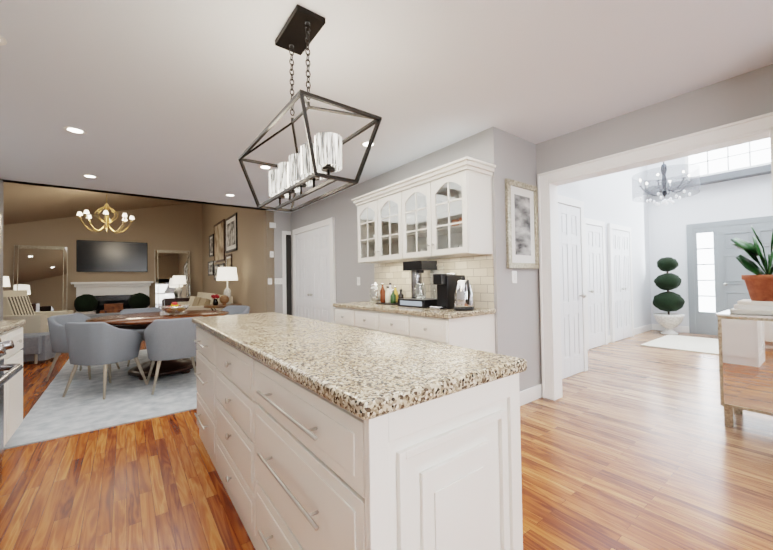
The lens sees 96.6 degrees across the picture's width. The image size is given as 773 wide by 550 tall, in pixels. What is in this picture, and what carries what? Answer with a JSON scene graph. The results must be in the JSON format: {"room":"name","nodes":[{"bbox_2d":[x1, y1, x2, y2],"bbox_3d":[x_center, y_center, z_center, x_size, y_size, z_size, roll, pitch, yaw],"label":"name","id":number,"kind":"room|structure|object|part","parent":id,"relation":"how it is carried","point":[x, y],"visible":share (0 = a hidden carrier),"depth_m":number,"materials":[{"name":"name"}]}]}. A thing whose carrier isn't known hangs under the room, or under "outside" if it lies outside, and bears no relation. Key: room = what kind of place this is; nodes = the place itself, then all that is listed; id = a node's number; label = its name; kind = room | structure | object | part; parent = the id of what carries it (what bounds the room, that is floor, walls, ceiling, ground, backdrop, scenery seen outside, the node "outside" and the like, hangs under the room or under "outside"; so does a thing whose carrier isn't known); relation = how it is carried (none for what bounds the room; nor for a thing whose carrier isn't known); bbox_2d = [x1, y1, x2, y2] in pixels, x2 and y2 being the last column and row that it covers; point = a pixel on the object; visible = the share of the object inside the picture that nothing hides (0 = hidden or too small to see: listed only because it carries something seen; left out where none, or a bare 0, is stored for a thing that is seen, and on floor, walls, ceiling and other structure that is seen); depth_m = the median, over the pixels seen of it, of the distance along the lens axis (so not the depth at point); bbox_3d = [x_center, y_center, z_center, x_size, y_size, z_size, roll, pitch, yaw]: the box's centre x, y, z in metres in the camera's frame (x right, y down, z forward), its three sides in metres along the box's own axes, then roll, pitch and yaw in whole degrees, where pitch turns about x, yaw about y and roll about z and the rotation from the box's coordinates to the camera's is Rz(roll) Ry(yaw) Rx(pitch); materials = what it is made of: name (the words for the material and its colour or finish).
{"room":"kitchen","nodes":[
{"label":"kitchen","id":0,"kind":"room"},
{"bbox_2d":[0,179,2,320],"bbox_3d":[-2.109,-0.086,0.605,0.150,2.620,9.450,0,-1,-37],"label":"wall","id":1,"kind":"structure","parent":0,"point":[1,257],"depth_m":4.36,"materials":[{"name":"grey"}]},
{"bbox_2d":[0,213,0,253],"bbox_3d":[-4.600,-0.499,4.032,0.028,0.500,0.500,0,-1,-37],"label":"picture","id":2,"kind":"object","parent":1,"relation":"attached to","point":[0,233],"visible":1,"depth_m":4.22,"materials":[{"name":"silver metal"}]},
{"bbox_2d":[3,182,191,224],"bbox_3d":[-7.145,-1.704,6.938,7.500,2.110,6.950,0,-1,-37],"label":"ceiling","id":3,"kind":"structure","parent":0,"point":[22,203],"depth_m":8.30,"materials":[{"name":"beige paint"}]},
{"bbox_2d":[77,193,133,232],"bbox_3d":[-6.095,-1.428,7.508,0.977,1.020,0.980,0,-1,-37],"label":"chandelier","id":4,"kind":"object","parent":3,"relation":"hanging from","point":[106,221],"visible":1,"depth_m":7.47,"materials":[{"name":"gold metal"}]},
{"bbox_2d":[3,202,202,312],"bbox_3d":[-9.187,-0.711,9.629,7.500,4.400,0.150,0,-1,-37],"label":"wall","id":5,"kind":"structure","parent":0,"point":[178,227],"depth_m":10.47,"materials":[{"name":"beige paint"}]},
{"bbox_2d":[76,240,147,271],"bbox_3d":[-8.141,-0.521,10.286,1.660,0.910,0.052,0,-1,-37],"label":"tv","id":6,"kind":"object","parent":5,"relation":"attached to","point":[102,256],"visible":1,"depth_m":10.23,"materials":[{"name":"black plastic"}]},
{"bbox_2d":[0,179,266,319],"bbox_3d":[-5.134,-0.868,4.170,7.350,4.400,0.150,0,-1,-37],"label":"wall","id":7,"kind":"structure","parent":0,"point":[30,183],"depth_m":4.90,"materials":[{"name":"beige"}]},
{"bbox_2d":[202,204,274,313],"bbox_3d":[-4.250,-0.796,9.205,0.150,4.400,6.800,0,-1,-37],"label":"wall","id":8,"kind":"structure","parent":0,"point":[248,286],"depth_m":7.49,"materials":[{"name":"beige paint"}]},
{"bbox_2d":[208,261,213,275],"bbox_3d":[-5.371,-0.176,10.533,0.028,0.440,0.760,0,-1,-37],"label":"picture","id":9,"kind":"object","parent":8,"relation":"attached to","point":[210,268],"visible":1,"depth_m":10.47,"materials":[{"name":"black"}]},
{"bbox_2d":[209,234,213,256],"bbox_3d":[-5.306,-0.858,10.445,0.028,0.660,0.590,0,-1,-37],"label":"picture","id":10,"kind":"object","parent":8,"relation":"attached to","point":[211,245],"visible":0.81,"depth_m":10.42,"materials":[{"name":"black"}]},
{"bbox_2d":[214,264,218,279],"bbox_3d":[-4.870,-0.055,9.874,0.028,0.440,0.590,0,-1,-37],"label":"picture","id":11,"kind":"object","parent":8,"relation":"attached to","point":[216,266],"visible":0.6,"depth_m":9.94,"materials":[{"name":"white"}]},
{"bbox_2d":[214,219,224,262],"bbox_3d":[-4.662,-0.893,9.598,0.028,1.100,1.280,0,-1,-37],"label":"picture","id":12,"kind":"object","parent":8,"relation":"attached to","point":[219,241],"visible":1,"depth_m":9.54,"materials":[{"name":"brown wood"}]},
{"bbox_2d":[225,254,231,266],"bbox_3d":[-3.986,-0.199,8.710,0.028,0.600,0.620,0,-1,-37],"label":"picture","id":13,"kind":"object","parent":8,"relation":"attached to","point":[228,260],"visible":0.54,"depth_m":8.72,"materials":[{"name":"brown wood"}]},
{"bbox_2d":[225,213,237,252],"bbox_3d":[-3.847,-0.994,8.524,0.028,0.880,1.120,0,-1,-37],"label":"picture","id":14,"kind":"object","parent":8,"relation":"attached to","point":[231,241],"visible":1,"depth_m":8.47,"materials":[{"name":"black"}]},
{"bbox_2d":[263,211,291,313],"bbox_3d":[-2.048,-0.873,6.703,0.630,4.400,0.150,0,-1,-37],"label":"wall","id":15,"kind":"structure","parent":0,"point":[282,220],"depth_m":6.58,"materials":[{"name":"grey paint"}]},
{"bbox_2d":[269,222,275,227],"bbox_3d":[-2.151,-0.925,6.517,0.120,0.100,0.025,0,-1,-37],"label":"thermostat","id":16,"kind":"object","parent":15,"relation":"attached to","point":[272,225],"visible":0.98,"depth_m":6.50,"materials":[{"name":"white plastic"}]},
{"bbox_2d":[275,278,282,283],"bbox_3d":[-2.051,0.135,6.571,0.160,0.115,0.010,0,-1,-37],"label":"switch","id":17,"kind":"object","parent":15,"relation":"attached to","point":[278,280],"visible":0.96,"depth_m":6.57,"materials":[{"name":"white plastic"}]},
{"bbox_2d":[282,231,291,314],"bbox_3d":[-1.920,0.244,6.660,0.176,2.160,0.018,0,-1,-37],"label":"door frame","id":18,"kind":"structure","parent":15,"relation":"attached to","point":[286,270],"depth_m":6.67,"materials":[{"name":"white wood"}]},
{"bbox_2d":[291,150,438,314],"bbox_3d":[-0.647,-0.920,5.256,0.150,4.400,4.150,0,-1,-37],"label":"wall","id":19,"kind":"structure","parent":0,"point":[341,207],"depth_m":4.98,"materials":[{"name":"grey paint"}]},
{"bbox_2d":[292,217,335,322],"bbox_3d":[-1.293,0.222,5.907,0.093,2.160,1.580,0,-1,-37],"label":"pantry door","id":20,"kind":"structure","parent":19,"relation":"in","point":[314,278],"depth_m":5.79,"materials":[{"name":"white wood"}]},
{"bbox_2d":[355,188,410,262],"bbox_3d":[0.053,-0.509,3.924,0.340,0.719,0.898,0,-1,-37],"label":"upper cabinet","id":21,"kind":"object","parent":19,"relation":"attached to","point":[376,214],"depth_m":3.97,"materials":[{"name":"white wood"}]},
{"bbox_2d":[374,254,493,308],"bbox_3d":[0.395,0.085,3.748,0.012,0.478,1.805,0,-1,-37],"label":"backsplash","id":22,"kind":"structure","parent":19,"relation":"attached to","point":[477,271],"depth_m":3.36,"materials":[{"name":"tile"}]},
{"bbox_2d":[395,164,492,259],"bbox_3d":[0.528,-0.527,3.299,0.340,0.719,0.898,0,-1,-37],"label":"upper cabinet","id":23,"kind":"object","parent":19,"relation":"attached to","point":[443,211],"depth_m":3.13,"materials":[{"name":"white wood"}]},
{"bbox_2d":[0,330,772,549],"bbox_3d":[-1.435,1.334,5.880,16.000,0.060,17.100,0,-1,-37],"label":"floor","id":24,"kind":"structure","parent":0,"point":[630,443],"depth_m":2.09,"materials":[{"name":"brown wood"}]},
{"bbox_2d":[0,326,22,445],"bbox_3d":[-2.805,0.825,2.172,0.627,0.873,0.970,0,-1,-37],"label":"base cabinet","id":25,"kind":"object","parent":24,"relation":"on","point":[13,403],"depth_m":2.48,"materials":[{"name":"white wood"}]},
{"bbox_2d":[0,319,25,333],"bbox_3d":[-2.826,0.369,2.182,0.606,0.042,0.990,0,-1,-37],"label":"countertop","id":26,"kind":"structure","parent":25,"relation":"on","point":[6,325],"depth_m":2.47,"materials":[{"name":"stone"}]},
{"bbox_2d":[0,339,22,484],"bbox_3d":[-2.169,0.769,1.458,0.764,0.901,0.920,0,-1,-37],"label":"range","id":27,"kind":"object","parent":24,"relation":"on","point":[12,370],"visible":1,"depth_m":1.95,"materials":[{"name":"silver metal"}]},
{"bbox_2d":[31,303,39,311],"bbox_3d":[-8.979,1.084,8.039,1.200,0.750,0.450,0,-1,-37],"label":"console","id":28,"kind":"object","parent":24,"relation":"on","point":[36,307],"visible":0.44,"depth_m":8.28,"materials":[{"name":"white wood"}]},
{"bbox_2d":[3,276,9,286],"bbox_3d":[-9.027,0.379,8.017,0.380,0.660,0.380,0,-1,-37],"label":"table lamp","id":29,"kind":"object","parent":28,"relation":"on","point":[6,282],"visible":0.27,"depth_m":8.03,"materials":[{"name":"fabric"}]},
{"bbox_2d":[3,290,72,332],"bbox_3d":[-6.175,0.823,5.944,0.970,1.088,0.940,-1,-1,-17],"label":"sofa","id":30,"kind":"object","parent":24,"relation":"on","point":[17,305],"visible":0.44,"depth_m":5.74,"materials":[{"name":"beige fabric"}]},
{"bbox_2d":[13,245,67,311],"bbox_3d":[-9.278,0.357,9.257,1.040,2.254,0.261,0,-1,-37],"label":"mirror","id":31,"kind":"object","parent":24,"relation":"on","point":[40,274],"visible":0.65,"depth_m":9.29,"materials":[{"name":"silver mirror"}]},
{"bbox_2d":[20,332,60,363],"bbox_3d":[-5.531,1.137,5.287,0.680,0.418,0.540,-1,-1,-17],"label":"ottoman","id":32,"kind":"object","parent":24,"relation":"on","point":[37,347],"visible":0.46,"depth_m":5.15,"materials":[{"name":"grey fabric"}]},
{"bbox_2d":[4,349,196,449],"bbox_3d":[-2.912,1.303,4.790,2.570,0.010,3.850,0,-1,-37],"label":"dining rug","id":33,"kind":"object","parent":24,"relation":"on","point":[82,406],"visible":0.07,"depth_m":3.43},
{"bbox_2d":[45,313,119,380],"bbox_3d":[-3.926,0.911,4.464,0.568,0.785,0.609,-1,-1,-4],"label":"dining chair","id":34,"kind":"object","parent":33,"relation":"on","point":[57,332],"visible":0.29,"depth_m":4.20,"materials":[{"name":"grey fabric"}]},
{"bbox_2d":[62,322,147,399],"bbox_3d":[-3.073,0.886,3.770,0.609,0.785,0.569,-1,-1,11],"label":"dining chair","id":35,"kind":"object","parent":33,"relation":"on","point":[105,345],"visible":1,"depth_m":3.54,"materials":[{"name":"grey fabric"}]},
{"bbox_2d":[119,307,161,366],"bbox_3d":[-3.677,0.920,5.237,0.568,0.785,0.609,-2,-1,43],"label":"dining chair","id":36,"kind":"object","parent":33,"relation":"on","point":[139,310],"visible":0.12,"depth_m":5.33,"materials":[{"name":"grey fabric"}]},
{"bbox_2d":[85,310,228,379],"bbox_3d":[-2.943,0.919,4.558,1.570,0.749,1.570,0,-1,-37],"label":"dining table","id":37,"kind":"object","parent":33,"relation":"on","point":[145,320],"visible":0.58,"depth_m":4.34,"materials":[{"name":"brown wood"}]},
{"bbox_2d":[158,302,189,314],"bbox_3d":[-2.825,0.456,4.599,0.370,0.175,0.370,0,-1,-37],"label":"fruit bowl","id":38,"kind":"object","parent":37,"relation":"on","point":[174,308],"visible":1,"depth_m":4.52,"materials":[{"name":"clear glass"}]},
{"bbox_2d":[144,316,201,394],"bbox_3d":[-2.413,0.879,3.958,0.609,0.785,0.569,0,-1,-40],"label":"dining chair","id":39,"kind":"object","parent":33,"relation":"on","point":[170,339],"visible":0.79,"depth_m":3.71,"materials":[{"name":"grey fabric"}]},
{"bbox_2d":[220,305,249,314],"bbox_3d":[-2.525,0.906,5.465,0.609,0.785,0.568,-1,-1,25],"label":"dining chair","id":40,"kind":"object","parent":33,"relation":"on","point":[236,309],"visible":0.15,"depth_m":5.69,"materials":[{"name":"grey fabric"}]},
{"bbox_2d":[71,281,152,313],"bbox_3d":[-7.919,0.846,10.033,1.900,1.260,0.660,0,-1,-37],"label":"fireplace","id":41,"kind":"object","parent":24,"relation":"on","point":[102,293],"visible":0.52,"depth_m":10.19,"materials":[{"name":"white painted wood"},{"name":"black glass"}]},
{"bbox_2d":[74,294,97,313],"bbox_3d":[-8.359,0.997,9.594,0.511,0.876,0.517,0,-1,-37],"label":"topiary ball","id":42,"kind":"object","parent":41,"relation":"on","point":[85,303],"visible":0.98,"depth_m":9.45,"materials":[{"name":"plant"}]},
{"bbox_2d":[100,303,123,312],"bbox_3d":[-7.925,1.145,10.017,0.610,0.579,0.345,0,-1,-37],"label":"trunks","id":43,"kind":"object","parent":41,"relation":"on","point":[114,308],"visible":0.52,"depth_m":9.90,"materials":[{"name":"wood"}]},
{"bbox_2d":[128,293,149,308],"bbox_3d":[-7.407,0.991,10.322,0.533,0.883,0.524,0,-1,-37],"label":"topiary ball","id":44,"kind":"object","parent":41,"relation":"on","point":[139,300],"visible":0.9,"depth_m":10.16,"materials":[{"name":"plant"}]},
{"bbox_2d":[154,250,190,310],"bbox_3d":[-6.865,0.350,11.090,0.980,2.254,0.261,0,-1,-37],"label":"mirror","id":45,"kind":"object","parent":24,"relation":"on","point":[169,264],"visible":0.6,"depth_m":11.05,"materials":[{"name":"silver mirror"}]},
{"bbox_2d":[164,297,189,305],"bbox_3d":[-6.455,1.107,10.835,0.900,0.720,0.350,0,-1,-37],"label":"side table","id":46,"kind":"object","parent":24,"relation":"on","point":[168,301],"visible":0.21,"depth_m":10.58,"materials":[{"name":"brown wood"}]},
{"bbox_2d":[172,276,185,297],"bbox_3d":[-6.503,0.397,10.812,0.400,0.700,0.400,0,-1,-37],"label":"light","id":47,"kind":"object","parent":46,"relation":"on","point":[179,280],"visible":1,"depth_m":10.72,"materials":[{"name":"fabric"}]},
{"bbox_2d":[177,292,232,309],"bbox_3d":[-4.762,0.935,8.828,0.930,0.918,2.700,0,-1,-37],"label":"sofa","id":48,"kind":"object","parent":24,"relation":"on","point":[200,300],"visible":0.35,"depth_m":8.21,"materials":[{"name":"beige fabric"}]},
{"bbox_2d":[204,303,241,309],"bbox_3d":[-3.393,0.999,7.166,0.720,0.731,0.720,0,-1,-37],"label":"coffee table","id":49,"kind":"object","parent":24,"relation":"on","point":[211,306],"visible":0.44,"depth_m":6.92,"materials":[{"name":"brown wood"}]},
{"bbox_2d":[211,294,219,304],"bbox_3d":[-3.463,0.518,6.976,0.162,0.225,0.146,0,-1,-37],"label":"flower vase","id":50,"kind":"object","parent":49,"relation":"on","point":[215,301],"visible":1,"depth_m":6.94,"materials":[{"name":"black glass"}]},
{"bbox_2d":[219,295,228,304],"bbox_3d":[-3.295,0.526,7.003,0.173,0.205,0.177,0,-1,-37],"label":"orb","id":51,"kind":"object","parent":49,"relation":"on","point":[224,299],"visible":1,"depth_m":6.95,"materials":[{"name":"brown wood"}]},
{"bbox_2d":[216,267,237,303],"bbox_3d":[-3.373,0.245,7.303,0.420,0.780,0.420,0,-1,-37],"label":"table lamp","id":52,"kind":"object","parent":49,"relation":"on","point":[227,274],"visible":0.79,"depth_m":7.17,"materials":[{"name":"fabric"}]},
{"bbox_2d":[194,326,522,549],"bbox_3d":[-0.526,0.784,1.879,0.642,0.874,2.376,0,-1,-37],"label":"kitchen island","id":53,"kind":"object","parent":24,"relation":"on","point":[298,466],"visible":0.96,"depth_m":1.01,"materials":[{"name":"white wood"}]},
{"bbox_2d":[192,312,526,419],"bbox_3d":[-0.522,0.328,1.905,0.650,0.042,2.420,0,-1,-37],"label":"island countertop","id":54,"kind":"structure","parent":53,"relation":"on","point":[364,374],"depth_m":1.14,"materials":[{"name":"stone"}]},
{"bbox_2d":[335,307,494,352],"bbox_3d":[0.157,0.802,3.547,0.636,0.873,1.805,0,-1,-37],"label":"base cabinet","id":55,"kind":"object","parent":24,"relation":"on","point":[475,332],"visible":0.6,"depth_m":2.95,"materials":[{"name":"white wood"}]},
{"bbox_2d":[333,301,495,318],"bbox_3d":[0.159,0.346,3.561,0.615,0.042,1.845,0,-1,-37],"label":"countertop","id":56,"kind":"structure","parent":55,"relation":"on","point":[415,311],"depth_m":3.04,"materials":[{"name":"stone"}]},
{"bbox_2d":[369,282,380,302],"bbox_3d":[-0.131,0.216,4.127,0.150,0.245,0.148,0,-1,-37],"label":"glass jar","id":57,"kind":"object","parent":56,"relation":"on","point":[374,299],"visible":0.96,"depth_m":4.09,"materials":[{"name":"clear glass"}]},
{"bbox_2d":[376,283,403,304],"bbox_3d":[0.062,0.215,3.872,0.240,0.232,0.300,0,-1,-37],"label":"syrup bottles","id":58,"kind":"object","parent":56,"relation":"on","point":[390,296],"visible":0.96,"depth_m":3.82,"materials":[{"name":"multicoloured glass"}]},
{"bbox_2d":[398,260,443,307],"bbox_3d":[0.350,0.094,3.441,0.302,0.450,0.400,0,-1,-37],"label":"coffee maker","id":59,"kind":"object","parent":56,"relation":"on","point":[417,269],"visible":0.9,"depth_m":3.39,"materials":[{"name":"black plastic"}]},
{"bbox_2d":[430,273,464,309],"bbox_3d":[0.550,0.151,3.114,0.340,0.320,0.130,0,-1,-37],"label":"machine","id":60,"kind":"object","parent":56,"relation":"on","point":[446,284],"visible":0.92,"depth_m":3.05,"materials":[{"name":"black plastic"}]},
{"bbox_2d":[454,277,473,310],"bbox_3d":[0.668,0.165,2.942,0.170,0.282,0.230,0,-1,-37],"label":"kettle","id":61,"kind":"object","parent":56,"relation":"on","point":[463,297],"visible":1,"depth_m":2.88,"materials":[{"name":"silver metal"}]},
{"bbox_2d":[653,257,684,334],"bbox_3d":[5.683,0.430,6.951,0.503,1.560,0.520,0,-1,-37],"label":"topiary","id":62,"kind":"object","parent":24,"relation":"on","point":[668,301],"visible":0.98,"depth_m":6.84,"materials":[{"name":"plant"}]},
{"bbox_2d":[641,334,718,354],"bbox_3d":[5.274,1.188,5.893,1.600,0.020,1.100,0,-1,-37],"label":"rug","id":63,"kind":"object","parent":24,"relation":"on","point":[694,344],"visible":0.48,"depth_m":5.83,"materials":[{"name":"white fabric"}]},
{"bbox_2d":[716,310,772,427],"bbox_3d":[3.167,0.734,2.365,0.500,0.875,1.230,0,-1,-37],"label":"console","id":64,"kind":"object","parent":24,"relation":"on","point":[745,342],"visible":1,"depth_m":2.59,"materials":[{"name":"white mirror"}]},
{"bbox_2d":[730,299,772,315],"bbox_3d":[2.943,0.254,2.642,0.340,0.100,0.400,0,-1,-37],"label":"books","id":65,"kind":"object","parent":64,"relation":"on","point":[747,306],"visible":1,"depth_m":2.61,"materials":[{"name":"white paper"}]},
{"bbox_2d":[730,226,772,300],"bbox_3d":[2.932,-0.098,2.658,0.459,0.603,0.423,0,-1,-37],"label":"potted plant","id":66,"kind":"object","parent":65,"relation":"on","point":[759,285],"visible":1,"depth_m":2.64,"materials":[{"name":"green plant"}]},
{"bbox_3d":[-7.035,1.413,7.465,4.200,0.012,2.600,0,-1,-37],"label":"living room rug","id":67,"kind":"object","parent":24,"relation":"on","visible":0},
{"bbox_2d":[84,312,119,317],"bbox_3d":[-6.814,1.188,8.331,1.100,0.456,0.500,0,-1,-37],"label":"bench","id":68,"kind":"object","parent":67,"relation":"on","point":[98,315],"depth_m":8.18,"materials":[{"name":"grey fabric"}]},
{"bbox_2d":[0,0,772,212],"bbox_3d":[-0.278,-1.381,2.033,4.800,0.160,9.450,0,-1,-37],"label":"ceiling","id":69,"kind":"structure","parent":0,"point":[185,100],"depth_m":2.26,"materials":[{"name":"white paint"}]},
{"bbox_2d":[0,35,6,45],"bbox_3d":[-2.140,-1.273,1.840,0.156,0.004,0.156,0,-1,-37],"label":"recessed light","id":70,"kind":"object","parent":69,"relation":"in","point":[3,41],"visible":1,"depth_m":1.88,"materials":[{"name":"white"}]},
{"bbox_2d":[63,126,86,133],"bbox_3d":[-2.697,-1.245,2.986,0.156,0.004,0.156,0,-1,-37],"label":"recessed light","id":71,"kind":"object","parent":69,"relation":"in","point":[75,130],"visible":1,"depth_m":2.98,"materials":[{"name":"white"}]},
{"bbox_2d":[82,174,97,177],"bbox_3d":[-3.665,-1.208,4.260,0.156,0.004,0.156,0,-1,-37],"label":"recessed light","id":72,"kind":"object","parent":69,"relation":"in","point":[88,176],"visible":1,"depth_m":4.26,"materials":[{"name":"white"}]},
{"bbox_2d":[258,165,271,169],"bbox_3d":[-1.414,-1.247,4.024,0.156,0.004,0.156,0,-1,-37],"label":"recessed light","id":73,"kind":"object","parent":69,"relation":"in","point":[265,167],"visible":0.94,"depth_m":4.03,"materials":[{"name":"white"}]},
{"bbox_2d":[238,4,381,211],"bbox_3d":[-0.458,-0.852,1.825,0.397,0.896,0.918,0,-1,-37],"label":"pendant light","id":74,"kind":"object","parent":69,"relation":"hanging from","point":[311,163],"visible":1,"depth_m":1.73,"materials":[{"name":"black metal"}]},
{"bbox_2d":[360,141,375,146],"bbox_3d":[-0.180,-1.277,3.392,0.156,0.004,0.156,0,-1,-37],"label":"recessed light","id":75,"kind":"object","parent":69,"relation":"in","point":[364,144],"visible":0.79,"depth_m":3.39,"materials":[{"name":"white"}]},
{"bbox_2d":[439,127,540,390],"bbox_3d":[1.077,-1.376,3.539,0.820,5.200,0.690,0,-1,-37],"label":"wall","id":76,"kind":"structure","parent":0,"point":[516,305],"depth_m":3.21,"materials":[{"name":"grey paint"}]},
{"bbox_2d":[512,271,516,282],"bbox_3d":[1.181,0.026,3.176,0.075,0.115,0.010,0,-1,-37],"label":"light switch","id":77,"kind":"object","parent":76,"relation":"attached to","point":[514,276],"visible":1,"depth_m":3.17,"materials":[{"name":"white plastic"}]},
{"bbox_3d":[1.287,-0.459,3.257,0.510,0.810,0.028,0,-1,-37],"label":"picture on the hall wall","id":78,"kind":"part","parent":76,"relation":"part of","materials":[{"name":"white paper"}]},
{"bbox_2d":[536,141,547,383],"bbox_3d":[1.582,-1.386,3.452,0.120,5.200,0.120,0,-1,-37],"label":"wall pier","id":79,"kind":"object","parent":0,"point":[541,157],"depth_m":3.42,"materials":[{"name":"grey paint"}]},
{"bbox_2d":[557,181,579,200],"bbox_3d":[1.821,-1.376,4.271,1.250,5.200,0.525,0,-1,-37],"label":"wall","id":80,"kind":"structure","parent":0,"point":[570,190],"depth_m":4.29,"materials":[{"name":"white paint"}]},
{"bbox_2d":[558,195,587,378],"bbox_3d":[2.228,0.146,4.129,0.780,2.140,0.116,0,-1,-37],"label":"hall door","id":81,"kind":"structure","parent":80,"relation":"in","point":[573,311],"depth_m":4.18,"materials":[{"name":"white wood"}]},
{"bbox_2d":[579,166,651,334],"bbox_3d":[3.986,-1.374,6.339,4.700,5.200,0.150,0,-1,-37],"label":"wall","id":82,"kind":"structure","parent":0,"point":[608,198],"depth_m":6.95,"materials":[{"name":"white paint"}]},
{"bbox_2d":[584,218,607,349],"bbox_3d":[3.518,0.154,5.769,0.840,2.140,0.116,0,-1,-37],"label":"hall door","id":83,"kind":"structure","parent":82,"relation":"in","point":[596,292],"depth_m":5.80,"materials":[{"name":"white wood"}]},
{"bbox_2d":[607,223,633,342],"bbox_3d":[4.443,0.151,6.486,1.040,2.140,0.093,0,-1,-37],"label":"hall door","id":84,"kind":"structure","parent":82,"relation":"in","point":[620,277],"depth_m":6.45,"materials":[{"name":"white wood"}]},
{"bbox_2d":[547,64,772,170],"bbox_3d":[2.046,-2.459,2.837,0.120,3.090,1.470,0,-1,-37],"label":"wall","id":85,"kind":"structure","parent":0,"point":[747,95],"depth_m":2.60,"materials":[{"name":"grey paint"}]},
{"bbox_2d":[537,112,772,400],"bbox_3d":[2.082,0.093,2.790,0.172,2.205,1.660,0,-1,-37],"label":"trim","id":86,"kind":"structure","parent":85,"relation":"attached to","point":[756,128],"depth_m":3.27,"materials":[{"name":"white wood"}]},
{"bbox_2d":[647,157,772,326],"bbox_3d":[7.203,-1.433,5.864,0.150,5.200,4.500,0,-1,-37],"label":"wall","id":87,"kind":"structure","parent":0,"point":[744,198],"depth_m":7.11,"materials":[{"name":"white paint"}]},
{"bbox_2d":[520,324,688,405],"bbox_3d":[-1.473,1.230,5.351,14.300,0.130,15.900,0,-1,-37],"label":"baseboard","id":88,"kind":"structure","parent":87,"relation":"attached to","point":[531,394],"depth_m":3.39,"materials":[{"name":"white wood"}]},
{"bbox_2d":[645,164,770,193],"bbox_3d":[7.021,-1.871,5.796,0.219,0.120,4.390,0,-1,-37],"label":"trim","id":89,"kind":"structure","parent":87,"relation":"attached to","point":[740,174],"depth_m":6.47,"materials":[{"name":"grey"}]},
{"bbox_2d":[685,138,770,179],"bbox_3d":[6.705,-2.247,6.358,0.040,0.620,1.850,0,-1,-37],"label":"transom window","id":90,"kind":"structure","parent":87,"relation":"in","point":[757,153],"depth_m":6.55,"materials":[{"name":"white glass"}]},
{"bbox_2d":[686,216,772,334],"bbox_3d":[6.631,0.076,6.416,0.098,2.220,1.580,0,-1,-37],"label":"front door","id":91,"kind":"structure","parent":87,"relation":"in","point":[716,271],"depth_m":6.72,"materials":[{"name":"grey wood"}]},
{"bbox_3d":[4.653,-4.100,4.004,6.450,0.150,4.800,0,-1,-37],"label":"ceiling","id":92,"kind":"structure","parent":0,"visible":0},
{"bbox_2d":[632,162,699,205],"bbox_3d":[4.190,-2.522,5.240,0.800,2.949,0.800,0,-1,-37],"label":"chandelier","id":93,"kind":"object","parent":92,"relation":"hanging from","point":[664,180],"visible":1,"depth_m":5.20,"materials":[{"name":"silver metal"}]}
]}

